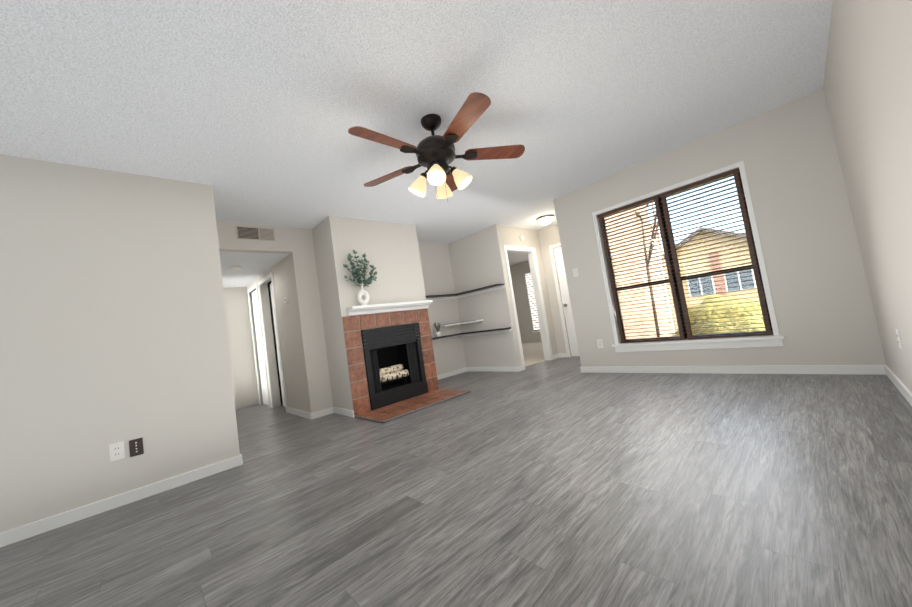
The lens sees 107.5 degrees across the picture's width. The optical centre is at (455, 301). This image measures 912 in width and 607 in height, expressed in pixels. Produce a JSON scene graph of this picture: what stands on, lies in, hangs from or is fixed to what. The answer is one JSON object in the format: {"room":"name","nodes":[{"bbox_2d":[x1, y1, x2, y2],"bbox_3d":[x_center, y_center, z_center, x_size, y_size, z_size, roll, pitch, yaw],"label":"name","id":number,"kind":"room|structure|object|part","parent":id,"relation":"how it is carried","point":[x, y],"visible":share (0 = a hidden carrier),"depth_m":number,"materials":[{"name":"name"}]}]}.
{"room":"living room","nodes":[
{"label":"living room","id":0,"kind":"room"},
{"bbox_2d":[0,154,219,532],"bbox_3d":[-3.334,0.291,1.687,3.330,2.440,0.120,-5,-5,-44],"label":"wall","id":1,"kind":"structure","parent":0,"point":[113,326],"depth_m":2.36,"materials":[{"name":"white paint"}]},
{"bbox_2d":[109,441,124,461],"bbox_3d":[-2.378,1.053,2.345,0.072,0.116,0.010,-5,-5,-44],"label":"outlet","id":2,"kind":"object","parent":1,"relation":"attached to","point":[116,450],"visible":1,"depth_m":2.34,"materials":[{"name":"white plastic"}]},
{"bbox_2d":[0,454,242,547],"bbox_3d":[-3.061,1.443,1.618,3.490,0.078,0.013,-5,-5,-44],"label":"baseboard","id":3,"kind":"structure","parent":1,"relation":"attached to","point":[11,536],"depth_m":2.28,"materials":[{"name":"white wood"}]},
{"bbox_2d":[129,437,143,456],"bbox_3d":[-2.307,1.054,2.412,0.072,0.116,0.010,-5,-5,-44],"label":"outlet plate","id":4,"kind":"object","parent":1,"relation":"attached to","point":[135,447],"visible":1,"depth_m":2.41,"materials":[{"name":"brown plastic"}]},
{"bbox_2d":[192,183,239,461],"bbox_3d":[-3.218,0.433,4.108,0.120,2.440,3.484,-5,-5,-44],"label":"wall","id":5,"kind":"structure","parent":0,"point":[206,225],"depth_m":2.85,"materials":[{"name":"white paint"}]},
{"bbox_2d":[223,287,258,409],"bbox_3d":[-4.109,0.668,5.704,1.020,2.440,0.150,-5,-5,-44],"label":"wall","id":6,"kind":"structure","parent":0,"point":[242,360],"depth_m":5.90,"materials":[{"name":"white paint"}]},
{"bbox_2d":[219,251,288,287],"bbox_3d":[-3.335,-0.450,4.911,0.928,0.080,2.430,-5,-5,-44],"label":"ceiling","id":7,"kind":"structure","parent":0,"point":[255,266],"depth_m":4.65,"materials":[{"name":"white paint"}]},
{"bbox_2d":[229,266,241,269],"bbox_3d":[-3.031,-0.453,4.594,0.140,0.042,0.140,-5,-5,-44],"label":"smoke detector","id":8,"kind":"object","parent":7,"relation":"attached to","point":[235,267],"visible":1,"depth_m":4.55,"materials":[{"name":"white plastic"}]},
{"bbox_2d":[268,281,282,405],"bbox_3d":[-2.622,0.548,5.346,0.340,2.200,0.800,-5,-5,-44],"label":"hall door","id":9,"kind":"structure","parent":0,"point":[272,319],"depth_m":5.52,"materials":[{"name":"white wood"}]},
{"bbox_2d":[247,254,307,411],"bbox_3d":[-2.863,0.456,5.256,0.120,2.440,2.550,-5,-5,-44],"label":"wall","id":10,"kind":"structure","parent":0,"point":[282,273],"depth_m":4.71,"materials":[{"name":"white paint"}]},
{"bbox_2d":[247,284,269,406],"bbox_3d":[-3.396,0.763,5.740,0.014,2.050,0.640,-5,-5,-44],"label":"door frame","id":11,"kind":"structure","parent":10,"relation":"attached to","point":[253,287],"depth_m":5.60,"materials":[{"name":"white wood"}]},
{"bbox_2d":[251,290,267,404],"bbox_3d":[-3.353,0.788,5.775,0.035,1.977,0.510,-5,-5,-44],"label":"hall door","id":12,"kind":"structure","parent":10,"relation":"in","point":[259,348],"depth_m":5.83,"materials":[{"name":"white wood"}]},
{"bbox_2d":[258,272,287,412],"bbox_3d":[-2.825,0.640,5.136,0.014,2.050,0.800,-5,-5,-44],"label":"door frame","id":13,"kind":"structure","parent":10,"relation":"attached to","point":[270,275],"depth_m":4.93,"materials":[{"name":"white wood"}]},
{"bbox_2d":[270,282,285,407],"bbox_3d":[-2.738,0.660,5.200,0.037,1.977,0.670,-6,-5,-35],"label":"hall door","id":14,"kind":"structure","parent":10,"relation":"in","point":[278,353],"depth_m":5.34,"materials":[{"name":"white wood"}]},
{"bbox_2d":[288,407,315,418],"bbox_3d":[-2.083,1.484,4.439,0.013,0.078,0.883,-5,-5,-44],"label":"baseboard","id":15,"kind":"structure","parent":10,"relation":"attached to","point":[308,415],"depth_m":4.34,"materials":[{"name":"white wood"}]},
{"bbox_2d":[216,221,465,412],"bbox_3d":[-1.296,0.211,5.027,3.943,2.440,0.260,-5,-5,-44],"label":"wall","id":16,"kind":"structure","parent":0,"point":[297,244],"depth_m":4.34,"materials":[{"name":"white paint"}]},
{"bbox_2d":[236,226,274,240],"bbox_3d":[-2.397,-0.811,4.008,0.405,0.155,0.007,-5,-5,-44],"label":"air vent","id":17,"kind":"object","parent":16,"relation":"in","point":[254,233],"visible":1,"depth_m":4.00,"materials":[{"name":"beige metal"}]},
{"bbox_2d":[426,294,457,300],"bbox_3d":[-0.400,-0.058,5.811,1.294,0.072,0.189,-5,-5,-44],"label":"shelf","id":18,"kind":"object","parent":16,"relation":"attached to","point":[447,296],"depth_m":5.97,"materials":[{"name":"white wood"}]},
{"bbox_2d":[432,333,461,341],"bbox_3d":[-0.295,0.653,5.764,1.294,0.072,0.189,-5,-5,-44],"label":"shelf","id":19,"kind":"object","parent":16,"relation":"attached to","point":[446,337],"depth_m":5.90,"materials":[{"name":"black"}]},
{"bbox_2d":[434,322,440,336],"bbox_3d":[-0.310,0.484,5.750,0.153,0.262,0.168,-5,-5,-44],"label":"potted plant","id":20,"kind":"object","parent":19,"relation":"on","point":[437,333],"visible":1,"depth_m":5.72,"materials":[{"name":"green plant"}]},
{"bbox_3d":[-0.306,0.571,5.751,0.100,0.090,0.100,-5,-5,-44],"label":"pot","id":21,"kind":"part","parent":20,"relation":"part of","materials":[{"name":"white ceramic"}]},
{"bbox_2d":[437,367,467,379],"bbox_3d":[-0.262,1.305,5.787,1.296,0.078,0.013,-5,-5,-44],"label":"baseboard","id":22,"kind":"structure","parent":16,"relation":"attached to","point":[451,373],"depth_m":5.97,"materials":[{"name":"white wood"}]},
{"bbox_2d":[312,215,426,410],"bbox_3d":[-1.132,0.165,4.702,1.318,2.440,0.683,-5,-5,-44],"label":"wall","id":23,"kind":"structure","parent":0,"point":[390,251],"depth_m":4.32,"materials":[{"name":"white paint"}]},
{"bbox_2d":[332,407,353,417],"bbox_3d":[-1.395,1.362,4.117,0.013,0.078,0.576,-5,-5,-44],"label":"baseboard","id":24,"kind":"structure","parent":23,"relation":"attached to","point":[336,410],"depth_m":4.09,"materials":[{"name":"white wood"}]},
{"bbox_2d":[0,0,832,265],"bbox_3d":[-0.709,-1.190,4.601,11.720,0.100,8.162,-5,-5,-44],"label":"ceiling","id":25,"kind":"structure","parent":0,"point":[252,111],"depth_m":2.15,"materials":[{"name":"white paint"}]},
{"bbox_2d":[348,92,524,200],"bbox_3d":[-0.178,-1.034,2.439,1.271,0.640,1.322,-5,-5,-44],"label":"fan","id":26,"kind":"object","parent":25,"relation":"hanging from","point":[435,155],"visible":1,"depth_m":2.40,"materials":[{"name":"brown wood"}]},
{"bbox_2d":[536,214,553,224],"bbox_3d":[1.496,-1.338,5.577,0.300,0.120,0.300,-5,-5,-44],"label":"dome ceiling light","id":27,"kind":"object","parent":25,"relation":"attached to","point":[545,220],"visible":1,"depth_m":5.49,"materials":[{"name":"beige glass"}]},
{"bbox_2d":[0,334,911,606],"bbox_3d":[-0.341,1.318,4.437,11.720,0.100,8.162,-5,-5,-44],"label":"floor","id":28,"kind":"structure","parent":0,"point":[562,482],"depth_m":1.64,"materials":[{"name":"grey laminate"}]},
{"bbox_2d":[342,300,470,422],"bbox_3d":[-0.766,0.671,4.366,1.318,1.291,1.149,-5,-5,-44],"label":"fireplace","id":29,"kind":"object","parent":28,"relation":"on","point":[399,371],"visible":1,"depth_m":4.33,"materials":[{"name":"red brick"}]},
{"bbox_2d":[343,249,376,304],"bbox_3d":[-1.173,-0.297,4.146,0.462,0.709,0.165,-5,-5,-40],"label":"vase","id":30,"kind":"object","parent":29,"relation":"on","point":[362,291],"visible":1,"depth_m":4.13,"materials":[{"name":"white ceramic"}]},
{"bbox_2d":[522,342,544,366],"bbox_3d":[1.284,1.267,8.162,3.980,0.012,3.430,-5,-5,-44],"label":"carpet floor","id":31,"kind":"structure","parent":28,"relation":"on","point":[533,352],"depth_m":7.38,"materials":[{"name":"beige carpet"}]},
{"bbox_2d":[448,224,521,366],"bbox_3d":[-0.367,0.192,6.822,0.120,2.440,3.670,-5,-5,-44],"label":"wall","id":32,"kind":"structure","parent":0,"point":[478,260],"depth_m":5.80,"materials":[{"name":"white paint"}]},
{"bbox_2d":[440,319,482,326],"bbox_3d":[0.085,0.386,5.899,0.528,0.036,0.588,-5,-5,-44],"label":"shelf","id":33,"kind":"object","parent":32,"relation":"attached to","point":[451,324],"visible":0.94,"depth_m":5.88,"materials":[{"name":"white wood"}]},
{"bbox_2d":[456,284,504,297],"bbox_3d":[0.402,-0.179,5.766,0.189,0.072,0.958,-5,-5,-44],"label":"shelf","id":34,"kind":"object","parent":32,"relation":"attached to","point":[468,293],"depth_m":5.77,"materials":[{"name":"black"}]},
{"bbox_2d":[461,327,511,336],"bbox_3d":[0.507,0.532,5.719,0.189,0.072,0.958,-5,-5,-44],"label":"shelf","id":35,"kind":"object","parent":32,"relation":"attached to","point":[482,332],"depth_m":5.71,"materials":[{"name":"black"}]},
{"bbox_2d":[468,366,522,371],"bbox_3d":[0.619,1.177,5.803,0.033,0.078,1.183,-5,-5,-44],"label":"baseboard","id":36,"kind":"structure","parent":32,"relation":"attached to","point":[498,369],"depth_m":5.69,"materials":[{"name":"white wood"}]},
{"bbox_2d":[500,225,557,354],"bbox_3d":[2.314,-0.192,6.965,3.980,2.440,0.120,-5,-5,-44],"label":"wall","id":37,"kind":"structure","parent":0,"point":[510,235],"depth_m":6.21,"materials":[{"name":"white paint"}]},
{"bbox_2d":[503,245,552,369],"bbox_3d":[1.244,0.071,5.890,0.940,2.090,0.134,-5,-5,-44],"label":"door frame","id":38,"kind":"structure","parent":37,"relation":"attached to","point":[539,302],"depth_m":6.12,"materials":[{"name":"white wood"}]},
{"bbox_2d":[538,224,572,356],"bbox_3d":[2.161,-0.234,5.993,0.120,2.440,1.080,-5,-5,-44],"label":"wall","id":39,"kind":"structure","parent":0,"point":[548,236],"depth_m":6.25,"materials":[{"name":"white paint"}]},
{"bbox_2d":[549,243,570,356],"bbox_3d":[2.192,-0.068,5.878,0.014,2.090,0.880,-5,-5,-44],"label":"door frame","id":40,"kind":"structure","parent":39,"relation":"attached to","point":[551,247],"depth_m":6.16,"materials":[{"name":"white wood"}]},
{"bbox_2d":[554,247,578,355],"bbox_3d":[2.212,-0.042,5.892,0.110,2.018,0.752,-5,-5,-44],"label":"door","id":41,"kind":"structure","parent":39,"relation":"in","point":[566,302],"depth_m":6.12,"materials":[{"name":"white wood"}]},
{"bbox_2d":[509,226,674,342],"bbox_3d":[2.994,-0.144,9.224,0.120,2.440,4.883,-5,-5,-44],"label":"wall","id":42,"kind":"structure","parent":0,"point":[517,272],"depth_m":10.09,"materials":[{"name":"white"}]},
{"bbox_2d":[524,272,539,332],"bbox_3d":[2.698,-0.062,9.430,0.030,1.790,1.600,-5,-5,-44],"label":"window","id":43,"kind":"structure","parent":42,"relation":"in","point":[531,303],"depth_m":9.90,"materials":[{"name":"white"}]},
{"bbox_2d":[553,89,885,366],"bbox_3d":[2.505,-0.429,3.782,0.200,2.440,2.599,-5,-5,-44],"label":"wall","id":44,"kind":"structure","parent":0,"point":[787,154],"depth_m":3.09,"materials":[{"name":"white paint"}]},
{"bbox_2d":[572,268,578,276],"bbox_3d":[1.625,-0.392,4.544,0.014,0.116,0.072,-5,-5,-44],"label":"light switch","id":45,"kind":"object","parent":44,"relation":"attached to","point":[575,272],"visible":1,"depth_m":4.54,"materials":[{"name":"white plastic"}]},
{"bbox_2d":[597,339,603,347],"bbox_3d":[1.882,0.553,4.363,0.010,0.116,0.072,-5,-5,-44],"label":"outlet","id":46,"kind":"object","parent":44,"relation":"attached to","point":[600,343],"visible":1,"depth_m":4.36,"materials":[{"name":"white plastic"}]},
{"bbox_2d":[592,161,784,351],"bbox_3d":[2.459,-0.367,3.781,0.215,1.810,1.570,-5,-5,-44],"label":"window","id":47,"kind":"structure","parent":44,"relation":"in","point":[774,339],"depth_m":3.65,"materials":[{"name":"white"}]},
{"bbox_2d":[597,195,685,342],"bbox_3d":[2.213,-0.344,4.042,0.060,1.666,0.708,-5,-5,-44],"label":"window blind","id":48,"kind":"object","parent":47,"relation":"attached to","point":[655,199],"visible":0.94,"depth_m":4.01,"materials":[{"name":"white plastic"}]},
{"bbox_2d":[659,168,772,339],"bbox_3d":[2.700,-0.449,3.527,0.060,1.666,0.708,-5,-5,-44],"label":"window blind","id":49,"kind":"object","parent":47,"relation":"attached to","point":[747,227],"visible":0.9,"depth_m":3.49,"materials":[{"name":"white plastic"}]},
{"bbox_2d":[580,365,883,374],"bbox_3d":[2.585,0.747,3.648,0.013,0.078,2.580,-5,-5,-44],"label":"baseboard","id":50,"kind":"structure","parent":44,"relation":"attached to","point":[768,369],"depth_m":3.30,"materials":[{"name":"white wood"}]},
{"bbox_2d":[823,0,911,392],"bbox_3d":[0.819,-0.410,0.292,7.458,2.440,0.120,-5,-5,-44],"label":"wall","id":51,"kind":"structure","parent":0,"point":[867,87],"depth_m":1.77,"materials":[{"name":"white paint"}]},
{"bbox_2d":[880,365,911,405],"bbox_3d":[0.873,0.772,0.195,7.258,0.078,0.013,-5,-5,-44],"label":"baseboard","id":52,"kind":"structure","parent":51,"relation":"attached to","point":[884,369],"depth_m":2.34,"materials":[{"name":"white wood"}]},
{"bbox_2d":[895,329,902,348],"bbox_3d":[2.740,0.234,2.067,0.072,0.116,0.010,-5,-5,-44],"label":"outlet","id":53,"kind":"object","parent":51,"relation":"attached to","point":[899,339],"visible":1,"depth_m":2.05,"materials":[{"name":"white plastic"}]},
{"label":"outside","id":54,"kind":"structure","parent":0,"visible":0},
{"bbox_3d":[23.309,-0.488,21.993,54.942,0.120,60.000,-5,-5,-44],"label":"ground","id":55,"kind":"structure","parent":54,"visible":0},
{"bbox_2d":[605,203,676,338],"bbox_3d":[3.245,-0.517,6.113,4.102,3.700,0.040,-5,-5,-44],"label":"brick wall","id":56,"kind":"structure","parent":55,"relation":"on","point":[632,320],"depth_m":6.16,"materials":[{"name":"beige brick"}]},
{"bbox_2d":[635,204,659,336],"bbox_3d":[5.224,-4.090,10.847,12.790,10.834,7.956,-5,-5,-44],"label":"tree","id":57,"kind":"object","parent":55,"relation":"on","point":[652,301],"depth_m":5.80,"materials":[{"name":"brown plant"}]},
{"bbox_2d":[663,227,759,316],"bbox_3d":[15.398,-1.749,20.337,8.460,4.450,12.600,-5,-5,-44],"label":"house","id":58,"kind":"structure","parent":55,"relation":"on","point":[731,281],"depth_m":17.06,"materials":[{"name":"beige"}]},
{"bbox_2d":[673,294,764,335],"bbox_3d":[4.416,0.464,4.650,1.488,1.363,2.749,-5,-5,-44],"label":"bush","id":59,"kind":"object","parent":55,"relation":"on","point":[708,320],"depth_m":4.65,"materials":[{"name":"green plant"}]}
]}

